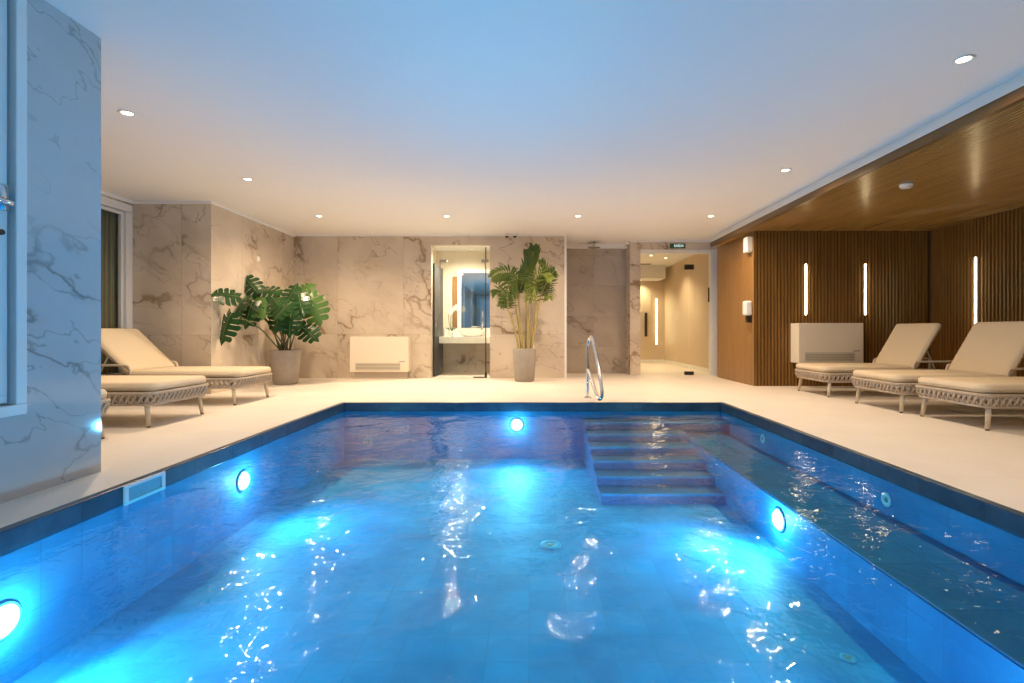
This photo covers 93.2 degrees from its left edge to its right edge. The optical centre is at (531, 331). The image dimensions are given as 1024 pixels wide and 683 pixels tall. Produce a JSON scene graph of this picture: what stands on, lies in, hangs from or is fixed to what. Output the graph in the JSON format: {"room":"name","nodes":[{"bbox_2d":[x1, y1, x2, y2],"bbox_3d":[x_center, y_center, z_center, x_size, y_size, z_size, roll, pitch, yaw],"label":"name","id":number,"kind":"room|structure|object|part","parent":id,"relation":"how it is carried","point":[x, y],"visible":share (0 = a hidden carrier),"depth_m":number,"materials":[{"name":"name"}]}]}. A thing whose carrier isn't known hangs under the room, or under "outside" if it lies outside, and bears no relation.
{"room":"indoor swimming pool","nodes":[
{"label":"indoor swimming pool","id":0,"kind":"room"},
{"bbox_2d":[0,0,100,503],"bbox_3d":[-4.010,-0.465,0.160,2.820,2.610,5.520,0,0,0],"label":"wall pillar","id":1,"kind":"structure","parent":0,"point":[57,441],"depth_m":2.67,"materials":[{"name":"stone"}]},
{"bbox_2d":[0,0,26,417],"bbox_3d":[-2.617,-0.675,1.890,0.166,2.190,1.180,0,0,0],"label":"window","id":2,"kind":"structure","parent":1,"relation":"attached to","point":[13,13],"depth_m":2.42,"materials":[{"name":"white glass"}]},
{"bbox_3d":[-2.638,-0.675,1.890,0.045,2.056,1.046,0,0,0],"label":"sash","id":3,"kind":"part","parent":2,"relation":"part of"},
{"bbox_3d":[-2.575,-0.660,2.322,0.082,0.120,0.146,0,0,0],"label":"handle","id":4,"kind":"part","parent":2,"relation":"part of","materials":[{"name":"metal"}]},
{"bbox_2d":[101,194,131,204],"bbox_3d":[-5.495,-0.465,4.730,0.150,2.610,3.660,0,0,0],"label":"wall","id":5,"kind":"structure","parent":0,"point":[101,194],"depth_m":6.31,"materials":[{"name":"paint"}]},
{"bbox_2d":[101,196,132,372],"bbox_3d":[-5.463,-0.435,5.128,0.115,2.550,2.855,0,0,0],"label":"window","id":6,"kind":"structure","parent":5,"relation":"in","point":[124,211],"depth_m":6.46,"materials":[{"name":"white plastic"}]},
{"bbox_2d":[101,209,117,374],"bbox_3d":[-5.555,-0.420,6.425,0.043,2.480,1.752,0,0,0],"label":"curtain","id":7,"kind":"object","parent":6,"relation":"hanging from","point":[109,220],"visible":0.02,"depth_m":6.37,"materials":[{"name":"fabric"}]},
{"bbox_3d":[-5.457,-0.435,5.777,0.045,2.326,1.331,0,0,0],"label":"sash","id":8,"kind":"part","parent":6,"relation":"part of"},
{"bbox_2d":[132,204,293,393],"bbox_3d":[-4.885,-0.465,7.700,1.070,2.610,2.280,0,0,0],"label":"wall","id":9,"kind":"structure","parent":0,"point":[183,253],"depth_m":6.56,"materials":[{"name":"stone"}]},
{"bbox_2d":[294,236,563,377],"bbox_3d":[-1.915,-0.465,9.440,5.070,2.610,1.200,0,0,0],"label":"wall","id":10,"kind":"structure","parent":0,"point":[373,286],"depth_m":8.84,"materials":[{"name":"stone"}]},
{"bbox_2d":[101,191,711,241],"bbox_3d":[-2.125,-1.752,7.857,11.118,0.035,4.196,0,0,-36],"label":"trim","id":11,"kind":"structure","parent":10,"relation":"attached to","point":[102,192],"depth_m":7.42,"materials":[{"name":"white paint"}]},
{"bbox_2d":[439,247,488,377],"bbox_3d":[-1.250,-0.360,8.877,0.900,2.399,0.097,0,0,0],"label":"door","id":12,"kind":"structure","parent":10,"relation":"in","point":[485,260],"depth_m":8.89,"materials":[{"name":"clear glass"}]},
{"bbox_2d":[564,236,566,377],"bbox_3d":[0.611,-0.455,8.834,0.042,2.590,0.012,0,0,0],"label":"trim","id":13,"kind":"structure","parent":10,"relation":"attached to","point":[565,237],"depth_m":8.83,"materials":[{"name":"white paint"}]},
{"bbox_2d":[567,244,626,248],"bbox_3d":[1.265,-1.730,9.790,1.290,0.080,0.119,0,0,0],"label":"ceiling","id":14,"kind":"structure","parent":10,"relation":"attached to","point":[569,246],"depth_m":9.73,"materials":[{"name":"white paint"}]},
{"bbox_2d":[433,249,489,327],"bbox_3d":[-1.420,-0.410,9.505,1.280,2.500,1.090,0,0,0],"label":"wall","id":15,"kind":"structure","parent":0,"point":[456,260],"depth_m":9.95,"materials":[{"name":"beige paint"}]},
{"bbox_2d":[433,263,442,375],"bbox_3d":[-1.822,-0.230,9.425,0.056,2.100,0.850,0,0,0],"label":"door leaf","id":16,"kind":"structure","parent":15,"relation":"in","point":[437,271],"depth_m":9.27,"materials":[{"name":"glass"}]},
{"bbox_2d":[452,269,489,327],"bbox_3d":[-1.208,-0.690,9.934,0.845,1.200,0.028,0,0,0],"label":"wall mirror","id":17,"kind":"object","parent":15,"relation":"attached to","point":[468,287],"visible":0.86,"depth_m":9.93,"materials":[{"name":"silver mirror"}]},
{"bbox_3d":[-1.580,-0.615,9.934,0.100,1.050,0.028,0,0,0],"label":"panel","id":18,"kind":"part","parent":17,"relation":"part of","materials":[{"name":"brown wood"}]},
{"bbox_2d":[433,246,489,250],"bbox_3d":[-1.415,-1.710,9.505,1.290,0.100,1.090,0,0,0],"label":"ceiling","id":19,"kind":"structure","parent":0,"point":[437,248],"depth_m":9.62,"materials":[{"name":"white paint"}]},
{"bbox_2d":[442,328,489,372],"bbox_3d":[-1.365,0.375,9.999,1.190,0.930,0.101,0,0,0],"label":"wall","id":20,"kind":"structure","parent":0,"point":[457,357],"depth_m":9.95,"materials":[{"name":"stone"}]},
{"bbox_2d":[439,328,489,342],"bbox_3d":[-1.292,0.070,9.650,1.015,0.300,0.580,0,0,0],"label":"countertop","id":21,"kind":"structure","parent":20,"relation":"attached to","point":[457,338],"depth_m":9.36,"materials":[{"name":"stone"}]},
{"bbox_2d":[446,304,459,336],"bbox_3d":[-1.579,-0.236,9.589,0.292,0.652,0.264,0,0,-19],"label":"potted orchid","id":22,"kind":"object","parent":21,"relation":"on","point":[457,306],"visible":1,"depth_m":9.55,"materials":[{"name":"white plant"}]},
{"bbox_3d":[-1.600,0.035,9.600,0.120,0.110,0.118,0,0,0],"label":"pot","id":23,"kind":"part","parent":22,"relation":"part of","materials":[{"name":"white ceramic"}]},
{"bbox_2d":[458,330,484,336],"bbox_3d":[-1.200,0.028,9.620,0.529,0.125,0.368,0,0,0],"label":"basin","id":24,"kind":"object","parent":21,"relation":"in","point":[466,333],"visible":1,"depth_m":9.48,"materials":[{"name":"ceramic"}]},
{"bbox_2d":[444,328,489,335],"bbox_3d":[-1.292,0.005,9.928,1.015,0.170,0.025,0,0,0],"label":"backsplash","id":25,"kind":"structure","parent":20,"relation":"attached to","point":[456,333],"depth_m":9.92,"materials":[{"name":"stone"}]},
{"bbox_2d":[0,363,1023,527],"bbox_3d":[0.375,0.900,5.470,11.990,0.120,16.740,0,0,0],"label":"floor","id":26,"kind":"structure","parent":0,"point":[951,445],"depth_m":4.87,"materials":[{"name":"beige tile"}]},
{"bbox_2d":[101,389,110,438],"bbox_3d":[-4.305,0.398,3.460,1.992,0.884,0.802,0,0,0],"label":"sun lounger","id":27,"kind":"object","parent":26,"relation":"on","point":[105,402],"visible":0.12,"depth_m":3.77,"materials":[{"name":"beige fabric"}]},
{"bbox_3d":[-3.400,0.704,3.794,0.076,0.254,0.041,0,0,-30],"label":"leg","id":28,"kind":"part","parent":27,"relation":"part of","materials":[{"name":"beige metal"}]},
{"bbox_2d":[101,375,207,427],"bbox_3d":[-4.295,0.398,4.600,1.992,0.884,0.802,0,0,0],"label":"sun lounger","id":29,"kind":"object","parent":26,"relation":"on","point":[183,387],"visible":0.46,"depth_m":4.36,"materials":[{"name":"beige fabric"}]},
{"bbox_3d":[-3.390,0.704,4.266,0.076,0.254,0.041,0,0,30],"label":"leg","id":30,"kind":"part","parent":29,"relation":"part of","materials":[{"name":"beige metal"}]},
{"bbox_3d":[-3.390,0.704,4.934,0.076,0.254,0.041,0,0,-30],"label":"leg","id":31,"kind":"part","parent":29,"relation":"part of","materials":[{"name":"beige metal"}]},
{"bbox_2d":[101,328,271,404],"bbox_3d":[-4.335,0.398,5.900,1.992,0.884,0.802,0,0,0],"label":"sun lounger","id":32,"kind":"object","parent":26,"relation":"on","point":[129,350],"visible":0.58,"depth_m":5.74,"materials":[{"name":"beige fabric"}]},
{"bbox_3d":[-4.867,0.284,5.900,0.524,0.508,0.686,0,0,0],"label":"backrest frame","id":33,"kind":"part","parent":32,"relation":"part of","materials":[{"name":"beige metal"}]},
{"bbox_3d":[-4.939,0.453,5.532,0.747,0.177,0.028,0,0,0],"label":"arm rail","id":34,"kind":"part","parent":32,"relation":"part of","materials":[{"name":"beige metal"}]},
{"bbox_2d":[101,328,174,373],"bbox_3d":[-4.871,0.216,5.900,0.720,0.081,0.745,44,0,0],"label":"cushion","id":35,"kind":"object","parent":32,"relation":"on","point":[129,350],"depth_m":5.82,"materials":[{"name":"beige fabric"}]},
{"bbox_3d":[-4.335,0.587,5.900,1.978,0.121,0.787,0,0,0],"label":"frame","id":36,"kind":"part","parent":32,"relation":"part of","materials":[{"name":"beige fabric"}]},
{"bbox_3d":[-3.430,0.704,5.566,0.076,0.254,0.041,0,0,30],"label":"leg","id":37,"kind":"part","parent":32,"relation":"part of","materials":[{"name":"beige metal"}]},
{"bbox_3d":[-3.430,0.704,6.234,0.076,0.254,0.041,0,0,-30],"label":"leg","id":38,"kind":"part","parent":32,"relation":"part of","materials":[{"name":"beige metal"}]},
{"bbox_2d":[211,275,329,384],"bbox_3d":[-3.835,-0.022,7.310,1.095,1.724,1.556,0,0,0],"label":"monstera","id":39,"kind":"object","parent":26,"relation":"on","point":[298,305],"visible":1,"depth_m":7.45,"materials":[{"name":"plant"}]},
{"bbox_2d":[269,349,301,384],"bbox_3d":[-3.980,0.565,7.820,0.470,0.550,0.470,0,0,0],"label":"pot","id":40,"kind":"object","parent":26,"relation":"on","point":[285,364],"depth_m":7.65,"materials":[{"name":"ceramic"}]},
{"bbox_2d":[350,337,410,378],"bbox_3d":[-2.730,0.463,8.733,1.050,0.755,0.210,0,0,0],"label":"heater","id":41,"kind":"object","parent":26,"relation":"on","point":[370,357],"visible":0.99,"depth_m":8.64,"materials":[{"name":"beige paint"}]},
{"bbox_2d":[355,363,399,369],"bbox_3d":[-2.751,0.618,8.633,0.798,0.125,0.010,0,0,0],"label":"grille","id":42,"kind":"object","parent":41,"relation":"attached to","point":[358,366],"depth_m":8.64,"materials":[{"name":"white metal"}]},
{"bbox_2d":[0,411,1023,682],"bbox_3d":[0.005,1.295,3.135,4.750,0.710,5.470,0,0,0],"label":"swimming pool","id":43,"kind":"object","parent":26,"relation":"in","point":[394,559],"visible":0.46,"depth_m":2.79,"materials":[{"name":"liquid"}]},
{"bbox_2d":[0,600,21,641],"bbox_3d":[-2.203,1.210,2.020,0.035,0.160,0.160,0,0,0],"label":"pool light","id":44,"kind":"object","parent":43,"relation":"attached to","point":[11,610],"visible":1,"depth_m":2.03,"materials":[{"name":"white glass"}]},
{"bbox_2d":[236,470,249,491],"bbox_3d":[-2.203,1.140,3.710,0.035,0.160,0.160,0,0,0],"label":"pool light","id":45,"kind":"object","parent":43,"relation":"attached to","point":[243,479],"visible":1,"depth_m":3.68,"materials":[{"name":"white glass"}]},
{"bbox_2d":[363,437,372,446],"bbox_3d":[-1.940,1.300,5.715,0.120,0.120,0.011,0,0,0],"label":"inlet","id":46,"kind":"object","parent":43,"relation":"attached to","point":[367,442],"visible":1,"depth_m":5.71,"materials":[{"name":"white plastic"}]},
{"bbox_2d":[510,418,522,431],"bbox_3d":[-0.180,1.095,5.702,0.160,0.160,0.035,0,0,0],"label":"pool light","id":47,"kind":"object","parent":43,"relation":"attached to","point":[514,425],"visible":0.99,"depth_m":5.70,"materials":[{"name":"white glass"}]},
{"bbox_2d":[540,540,560,549],"bbox_3d":[0.130,1.494,3.400,0.150,0.011,0.150,0,0,0],"label":"inlet","id":48,"kind":"object","parent":43,"relation":"on","point":[548,544],"visible":1,"depth_m":3.38,"materials":[{"name":"plastic"}]},
{"bbox_2d":[583,419,729,503],"bbox_3d":[1.415,1.264,4.966,1.630,0.473,1.508,0,0,0],"label":"steps","id":49,"kind":"structure","parent":43,"relation":"on","point":[630,464],"depth_m":4.72,"materials":[{"name":"tile"}]},
{"bbox_2d":[760,434,764,443],"bbox_3d":[2.224,1.030,4.670,0.011,0.090,0.090,0,0,0],"label":"inlet","id":50,"kind":"object","parent":43,"relation":"attached to","point":[762,437],"visible":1,"depth_m":4.66,"materials":[{"name":"plastic"}]},
{"bbox_2d":[839,653,856,663],"bbox_3d":[1.450,1.494,2.220,0.070,0.011,0.070,0,0,0],"label":"inlet","id":51,"kind":"object","parent":43,"relation":"on","point":[848,658],"visible":1,"depth_m":2.21,"materials":[{"name":"plastic"}]},
{"bbox_2d":[689,434,1023,682],"bbox_3d":[1.960,1.325,3.135,0.540,0.350,5.170,0,0,0],"label":"ledge","id":52,"kind":"object","parent":43,"relation":"on","point":[950,617],"visible":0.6,"depth_m":2.47,"materials":[{"name":"tile"}]},
{"bbox_2d":[772,507,785,531],"bbox_3d":[1.673,1.280,3.300,0.035,0.160,0.160,0,0,0],"label":"pool light","id":53,"kind":"object","parent":52,"relation":"attached to","point":[778,517],"visible":1,"depth_m":3.27,"materials":[{"name":"white glass"}]},
{"bbox_2d":[881,492,891,507],"bbox_3d":[2.224,1.055,3.040,0.011,0.090,0.090,0,0,0],"label":"inlet","id":54,"kind":"object","parent":43,"relation":"attached to","point":[886,499],"visible":1,"depth_m":3.03,"materials":[{"name":"plastic"}]},
{"bbox_2d":[0,402,1023,556],"bbox_3d":[0.005,0.888,3.135,4.550,0.104,5.270,0,0,0],"label":"trim","id":55,"kind":"structure","parent":26,"relation":"on","point":[22,533],"depth_m":3.28,"materials":[{"name":"blue tile"}]},
{"bbox_2d":[123,471,164,505],"bbox_3d":[-2.213,0.891,2.770,0.014,0.107,0.290,0,0,0],"label":"skimmer","id":56,"kind":"object","parent":55,"relation":"attached to","point":[133,492],"visible":1,"depth_m":2.76,"materials":[{"name":"white plastic"}]},
{"bbox_2d":[488,243,558,381],"bbox_3d":[-0.139,-0.346,8.220,1.233,2.372,0.530,0,0,0],"label":"potted palm","id":57,"kind":"object","parent":26,"relation":"on","point":[524,359],"visible":1,"depth_m":8.16,"materials":[{"name":"plant"}]},
{"bbox_2d":[584,335,603,400],"bbox_3d":[0.751,0.442,5.925,0.100,0.797,0.615,0,0,-9],"label":"pool handrail","id":58,"kind":"object","parent":26,"relation":"on","point":[588,372],"visible":1,"depth_m":5.96,"materials":[{"name":"metal"}]},
{"bbox_2d":[795,323,952,396],"bbox_3d":[4.740,0.361,6.575,1.992,0.957,0.802,0,0,0],"label":"sun lounger","id":59,"kind":"object","parent":26,"relation":"on","point":[907,345],"visible":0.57,"depth_m":6.39,"materials":[{"name":"beige fabric"}]},
{"bbox_3d":[3.835,0.704,6.909,0.076,0.254,0.041,0,0,30],"label":"leg","id":60,"kind":"part","parent":59,"relation":"part of","materials":[{"name":"beige metal"}]},
{"bbox_3d":[3.835,0.704,6.241,0.076,0.254,0.041,0,0,-30],"label":"leg","id":61,"kind":"part","parent":59,"relation":"part of","materials":[{"name":"beige metal"}]},
{"bbox_3d":[5.295,0.453,6.943,0.848,0.177,0.028,0,0,0],"label":"arm rail","id":62,"kind":"part","parent":59,"relation":"part of","materials":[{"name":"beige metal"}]},
{"bbox_2d":[875,323,940,368],"bbox_3d":[5.080,0.180,6.575,0.081,0.680,0.745,30,0,0],"label":"cushion","id":63,"kind":"object","parent":59,"relation":"on","point":[907,344],"depth_m":6.48,"materials":[{"name":"beige fabric"}]},
{"bbox_3d":[5.295,0.453,6.207,0.848,0.177,0.028,0,0,0],"label":"arm rail","id":64,"kind":"part","parent":59,"relation":"part of","materials":[{"name":"beige metal"}]},
{"bbox_2d":[851,321,1023,412],"bbox_3d":[4.750,0.361,5.360,1.992,0.957,0.802,0,0,0],"label":"sun lounger","id":65,"kind":"object","parent":26,"relation":"on","point":[989,349],"visible":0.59,"depth_m":5.26,"materials":[{"name":"beige fabric"}]},
{"bbox_3d":[3.845,0.704,5.694,0.076,0.254,0.041,0,0,30],"label":"leg","id":66,"kind":"part","parent":65,"relation":"part of","materials":[{"name":"beige metal"}]},
{"bbox_3d":[3.845,0.704,5.026,0.076,0.254,0.041,0,0,-30],"label":"leg","id":67,"kind":"part","parent":65,"relation":"part of","materials":[{"name":"beige metal"}]},
{"bbox_3d":[5.305,0.453,5.728,0.848,0.177,0.028,0,0,0],"label":"arm rail","id":68,"kind":"part","parent":65,"relation":"part of","materials":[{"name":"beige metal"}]},
{"bbox_2d":[948,321,1023,376],"bbox_3d":[5.090,0.180,5.360,0.081,0.680,0.745,30,0,0],"label":"cushion","id":69,"kind":"object","parent":65,"relation":"on","point":[997,348],"depth_m":5.31,"materials":[{"name":"beige fabric"}]},
{"bbox_3d":[5.305,0.453,4.992,0.848,0.177,0.028,0,0,0],"label":"arm rail","id":70,"kind":"part","parent":65,"relation":"part of","materials":[{"name":"beige metal"}]},
{"bbox_2d":[915,377,1023,430],"bbox_3d":[4.805,0.361,4.470,1.992,0.957,0.802,0,0,0],"label":"sun lounger","id":71,"kind":"object","parent":26,"relation":"on","point":[945,389],"visible":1,"depth_m":4.25,"materials":[{"name":"beige fabric"}]},
{"bbox_3d":[3.900,0.704,4.804,0.076,0.254,0.041,0,0,30],"label":"leg","id":72,"kind":"part","parent":71,"relation":"part of","materials":[{"name":"beige metal"}]},
{"bbox_3d":[4.805,0.587,4.470,1.978,0.121,0.787,0,0,0],"label":"frame","id":73,"kind":"part","parent":71,"relation":"part of","materials":[{"name":"beige metal"}]},
{"bbox_3d":[3.900,0.704,4.136,0.076,0.254,0.041,0,0,-30],"label":"leg","id":74,"kind":"part","parent":71,"relation":"part of","materials":[{"name":"beige metal"}]},
{"bbox_2d":[512,348,535,381],"bbox_3d":[-0.130,0.560,8.280,0.410,0.560,0.410,0,0,0],"label":"pot","id":75,"kind":"object","parent":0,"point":[524,359],"depth_m":8.12,"materials":[{"name":"ceramic"}]},
{"bbox_2d":[45,0,1023,243],"bbox_3d":[0.375,-1.845,3.600,11.990,0.150,12.800,0,0,0],"label":"ceiling","id":76,"kind":"structure","parent":0,"point":[640,120],"depth_m":3.67,"materials":[{"name":"white paint"}]},
{"bbox_2d":[117,110,136,116],"bbox_3d":[-3.270,-1.764,3.910,0.120,0.009,0.120,0,0,0],"label":"recessed light","id":77,"kind":"object","parent":76,"relation":"in","point":[123,112],"visible":1,"depth_m":3.91,"materials":[{"name":"white paint"}]},
{"bbox_2d":[588,242,600,248],"bbox_3d":[1.220,-1.711,9.500,0.250,0.118,0.249,0,0,0],"label":"shower head","id":78,"kind":"object","parent":76,"relation":"attached to","point":[594,246],"visible":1,"depth_m":9.46},
{"bbox_2d":[779,168,791,172],"bbox_3d":[2.770,-1.764,5.290,0.120,0.009,0.120,0,0,0],"label":"recessed light","id":79,"kind":"object","parent":76,"relation":"in","point":[786,169],"visible":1,"depth_m":5.30,"materials":[{"name":"white paint"}]},
{"bbox_2d":[951,54,975,64],"bbox_3d":[2.800,-1.764,3.140,0.120,0.009,0.120,0,0,0],"label":"recessed light","id":80,"kind":"object","parent":76,"relation":"in","point":[964,59],"visible":1,"depth_m":3.14,"materials":[{"name":"white paint"}]},
{"bbox_2d":[567,249,625,372],"bbox_3d":[1.265,-0.465,9.925,1.290,2.610,0.150,0,0,0],"label":"wall niche","id":81,"kind":"object","parent":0,"point":[596,278],"visible":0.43,"depth_m":9.85,"materials":[{"name":"stone"}]},
{"bbox_2d":[640,279,664,359],"bbox_3d":[2.785,-0.445,13.250,1.670,2.570,0.100,0,0,0],"label":"wall","id":82,"kind":"structure","parent":0,"point":[657,287],"depth_m":13.20,"materials":[{"name":"beige paint"}]},
{"bbox_2d":[640,284,650,359],"bbox_3d":[2.675,-0.285,13.155,1.150,2.070,0.089,0,0,0],"label":"door","id":83,"kind":"structure","parent":82,"relation":"in","point":[645,289],"depth_m":13.17,"materials":[{"name":"brown wood"}]},
{"bbox_3d":[3.090,-0.200,13.145,0.070,0.640,0.070,0,0,0],"label":"handle","id":84,"kind":"part","parent":83,"relation":"part of","materials":[{"name":"brown metal"}]},
{"bbox_2d":[655,299,656,343],"bbox_3d":[3.390,-0.285,13.188,0.050,1.250,0.020,0,0,0],"label":"light strip","id":85,"kind":"object","parent":82,"relation":"attached to","point":[655,299],"visible":1,"depth_m":13.18,"materials":[{"name":"white plastic"}]},
{"bbox_2d":[656,299,656,343],"bbox_3d":[3.390,-0.285,13.182,0.034,1.230,0.008,0,0,0],"label":"diffuser","id":86,"kind":"object","parent":85,"relation":"attached to","point":[656,299],"depth_m":13.18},
{"bbox_2d":[624,242,693,280],"bbox_3d":[2.785,-1.610,11.420,1.870,0.440,3.760,0,0,0],"label":"ceiling","id":87,"kind":"structure","parent":0,"point":[656,271],"depth_m":12.22,"materials":[{"name":"white paint"}]},
{"bbox_2d":[626,242,719,374],"bbox_3d":[2.905,-0.465,9.710,1.990,2.610,0.580,0,0,0],"label":"wall","id":88,"kind":"structure","parent":0,"point":[633,249],"depth_m":9.42,"materials":[{"name":"stone"}]},
{"bbox_2d":[670,244,684,247],"bbox_3d":[2.830,-1.673,9.405,0.300,0.087,0.025,0,0,0],"label":"exit sign","id":89,"kind":"object","parent":88,"relation":"attached to","point":[671,245],"visible":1,"depth_m":9.39,"materials":[{"name":"green plastic"}]},
{"bbox_2d":[640,250,716,374],"bbox_3d":[2.855,-0.380,9.454,1.490,2.440,0.133,0,0,0],"label":"door frame","id":90,"kind":"structure","parent":88,"relation":"in","point":[712,254],"depth_m":9.40,"materials":[{"name":"white paint"}]},
{"bbox_2d":[665,254,707,367],"bbox_3d":[3.667,-0.445,11.420,0.106,2.570,3.760,0,0,0],"label":"wall","id":91,"kind":"structure","parent":0,"point":[686,291],"depth_m":11.25,"materials":[{"name":"beige paint"}]},
{"bbox_2d":[640,360,707,372],"bbox_3d":[2.782,0.795,11.375,1.664,0.090,3.650,0,0,0],"label":"baseboard","id":92,"kind":"structure","parent":91,"relation":"attached to","point":[688,366],"depth_m":11.89,"materials":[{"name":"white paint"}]},
{"bbox_2d":[718,232,753,385],"bbox_3d":[3.501,-0.365,8.256,0.118,2.410,1.488,0,0,0],"label":"wall","id":93,"kind":"structure","parent":0,"point":[735,267],"depth_m":8.23,"materials":[{"name":"brown wood"}]},
{"bbox_2d":[743,301,751,322],"bbox_3d":[3.387,-0.320,7.615,0.110,0.340,0.130,0,0,0],"label":"soap dispenser","id":94,"kind":"object","parent":93,"relation":"attached to","point":[747,305],"visible":1,"depth_m":7.56,"materials":[{"name":"plastic"}]},
{"bbox_2d":[743,237,752,252],"bbox_3d":[3.396,-1.370,7.615,0.093,0.240,0.140,0,0,0],"label":"wall speaker","id":95,"kind":"object","parent":93,"relation":"attached to","point":[747,241],"visible":1,"depth_m":7.55,"materials":[{"name":"white paint"}]},
{"bbox_2d":[712,72,1023,241],"bbox_3d":[3.435,-1.704,3.119,0.330,0.134,11.438,0,0,0],"label":"trim","id":96,"kind":"structure","parent":93,"relation":"attached to","point":[1017,81],"depth_m":4.31,"materials":[{"name":"white paint"}]},
{"bbox_2d":[751,231,928,385],"bbox_3d":[4.885,-0.370,7.582,2.870,2.420,0.137,0,0,0],"label":"wall","id":97,"kind":"structure","parent":0,"point":[897,262],"depth_m":7.52,"materials":[{"name":"brown wood"}]},
{"bbox_2d":[804,264,806,314],"bbox_3d":[4.240,-0.660,7.498,0.034,0.800,0.030,0,0,0],"label":"wall light","id":98,"kind":"object","parent":97,"relation":"attached to","point":[805,265],"visible":1,"depth_m":7.49,"materials":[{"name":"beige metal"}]},
{"bbox_2d":[805,264,806,314],"bbox_3d":[4.240,-0.660,7.489,0.022,0.784,0.012,0,0,0],"label":"diffuser","id":99,"kind":"object","parent":98,"relation":"attached to","point":[805,264],"depth_m":7.48,"materials":[{"name":"white plastic"}]},
{"bbox_2d":[791,323,862,362],"bbox_3d":[4.497,0.168,7.388,0.975,0.605,0.245,0,0,0],"label":"dehumidifier","id":100,"kind":"object","parent":97,"relation":"attached to","point":[810,342],"visible":0.98,"depth_m":7.28,"materials":[{"name":"beige paint"}]},
{"bbox_2d":[805,353,854,360],"bbox_3d":[4.478,0.372,7.271,0.741,0.125,0.010,0,0,0],"label":"grille","id":101,"kind":"object","parent":100,"relation":"attached to","point":[808,356],"depth_m":7.27,"materials":[{"name":"grey metal"}]},
{"bbox_2d":[863,264,865,314],"bbox_3d":[5.160,-0.660,7.498,0.034,0.800,0.030,0,0,0],"label":"wall strip","id":102,"kind":"object","parent":97,"relation":"attached to","point":[864,265],"visible":1,"depth_m":7.49,"materials":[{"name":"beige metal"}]},
{"bbox_2d":[865,264,865,314],"bbox_3d":[5.160,-0.660,7.489,0.022,0.784,0.012,0,0,0],"label":"diffuser","id":103,"kind":"object","parent":102,"relation":"attached to","point":[865,264],"depth_m":7.48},
{"bbox_2d":[710,86,1023,246],"bbox_3d":[4.787,-1.594,3.119,3.065,0.082,11.438,0,0,0],"label":"ceiling","id":104,"kind":"structure","parent":0,"point":[970,167],"depth_m":5.19,"materials":[{"name":"brown wood"}]},
{"bbox_2d":[899,182,913,188],"bbox_3d":[3.960,-1.542,5.120,0.128,0.046,0.127,0,0,0],"label":"smoke detector","id":105,"kind":"object","parent":104,"relation":"attached to","point":[907,185],"visible":1,"depth_m":5.08,"materials":[{"name":"plastic"}]},
{"bbox_2d":[929,207,1023,398],"bbox_3d":[6.221,-0.370,2.465,0.137,2.420,10.130,0,0,0],"label":"wall","id":106,"kind":"structure","parent":0,"point":[997,240],"depth_m":6.78,"materials":[{"name":"brown wood"}]},
{"bbox_2d":[974,257,977,322],"bbox_3d":[6.138,-0.560,6.690,0.030,0.960,0.034,0,0,0],"label":"wall light","id":107,"kind":"object","parent":106,"relation":"attached to","point":[975,258],"visible":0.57,"depth_m":6.68,"materials":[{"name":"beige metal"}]},
{"bbox_2d":[974,257,975,322],"bbox_3d":[6.129,-0.560,6.690,0.012,0.944,0.022,0,0,0],"label":"diffuser","id":108,"kind":"object","parent":107,"relation":"attached to","point":[975,257],"depth_m":6.68,"materials":[{"name":"white plastic"}]}
]}

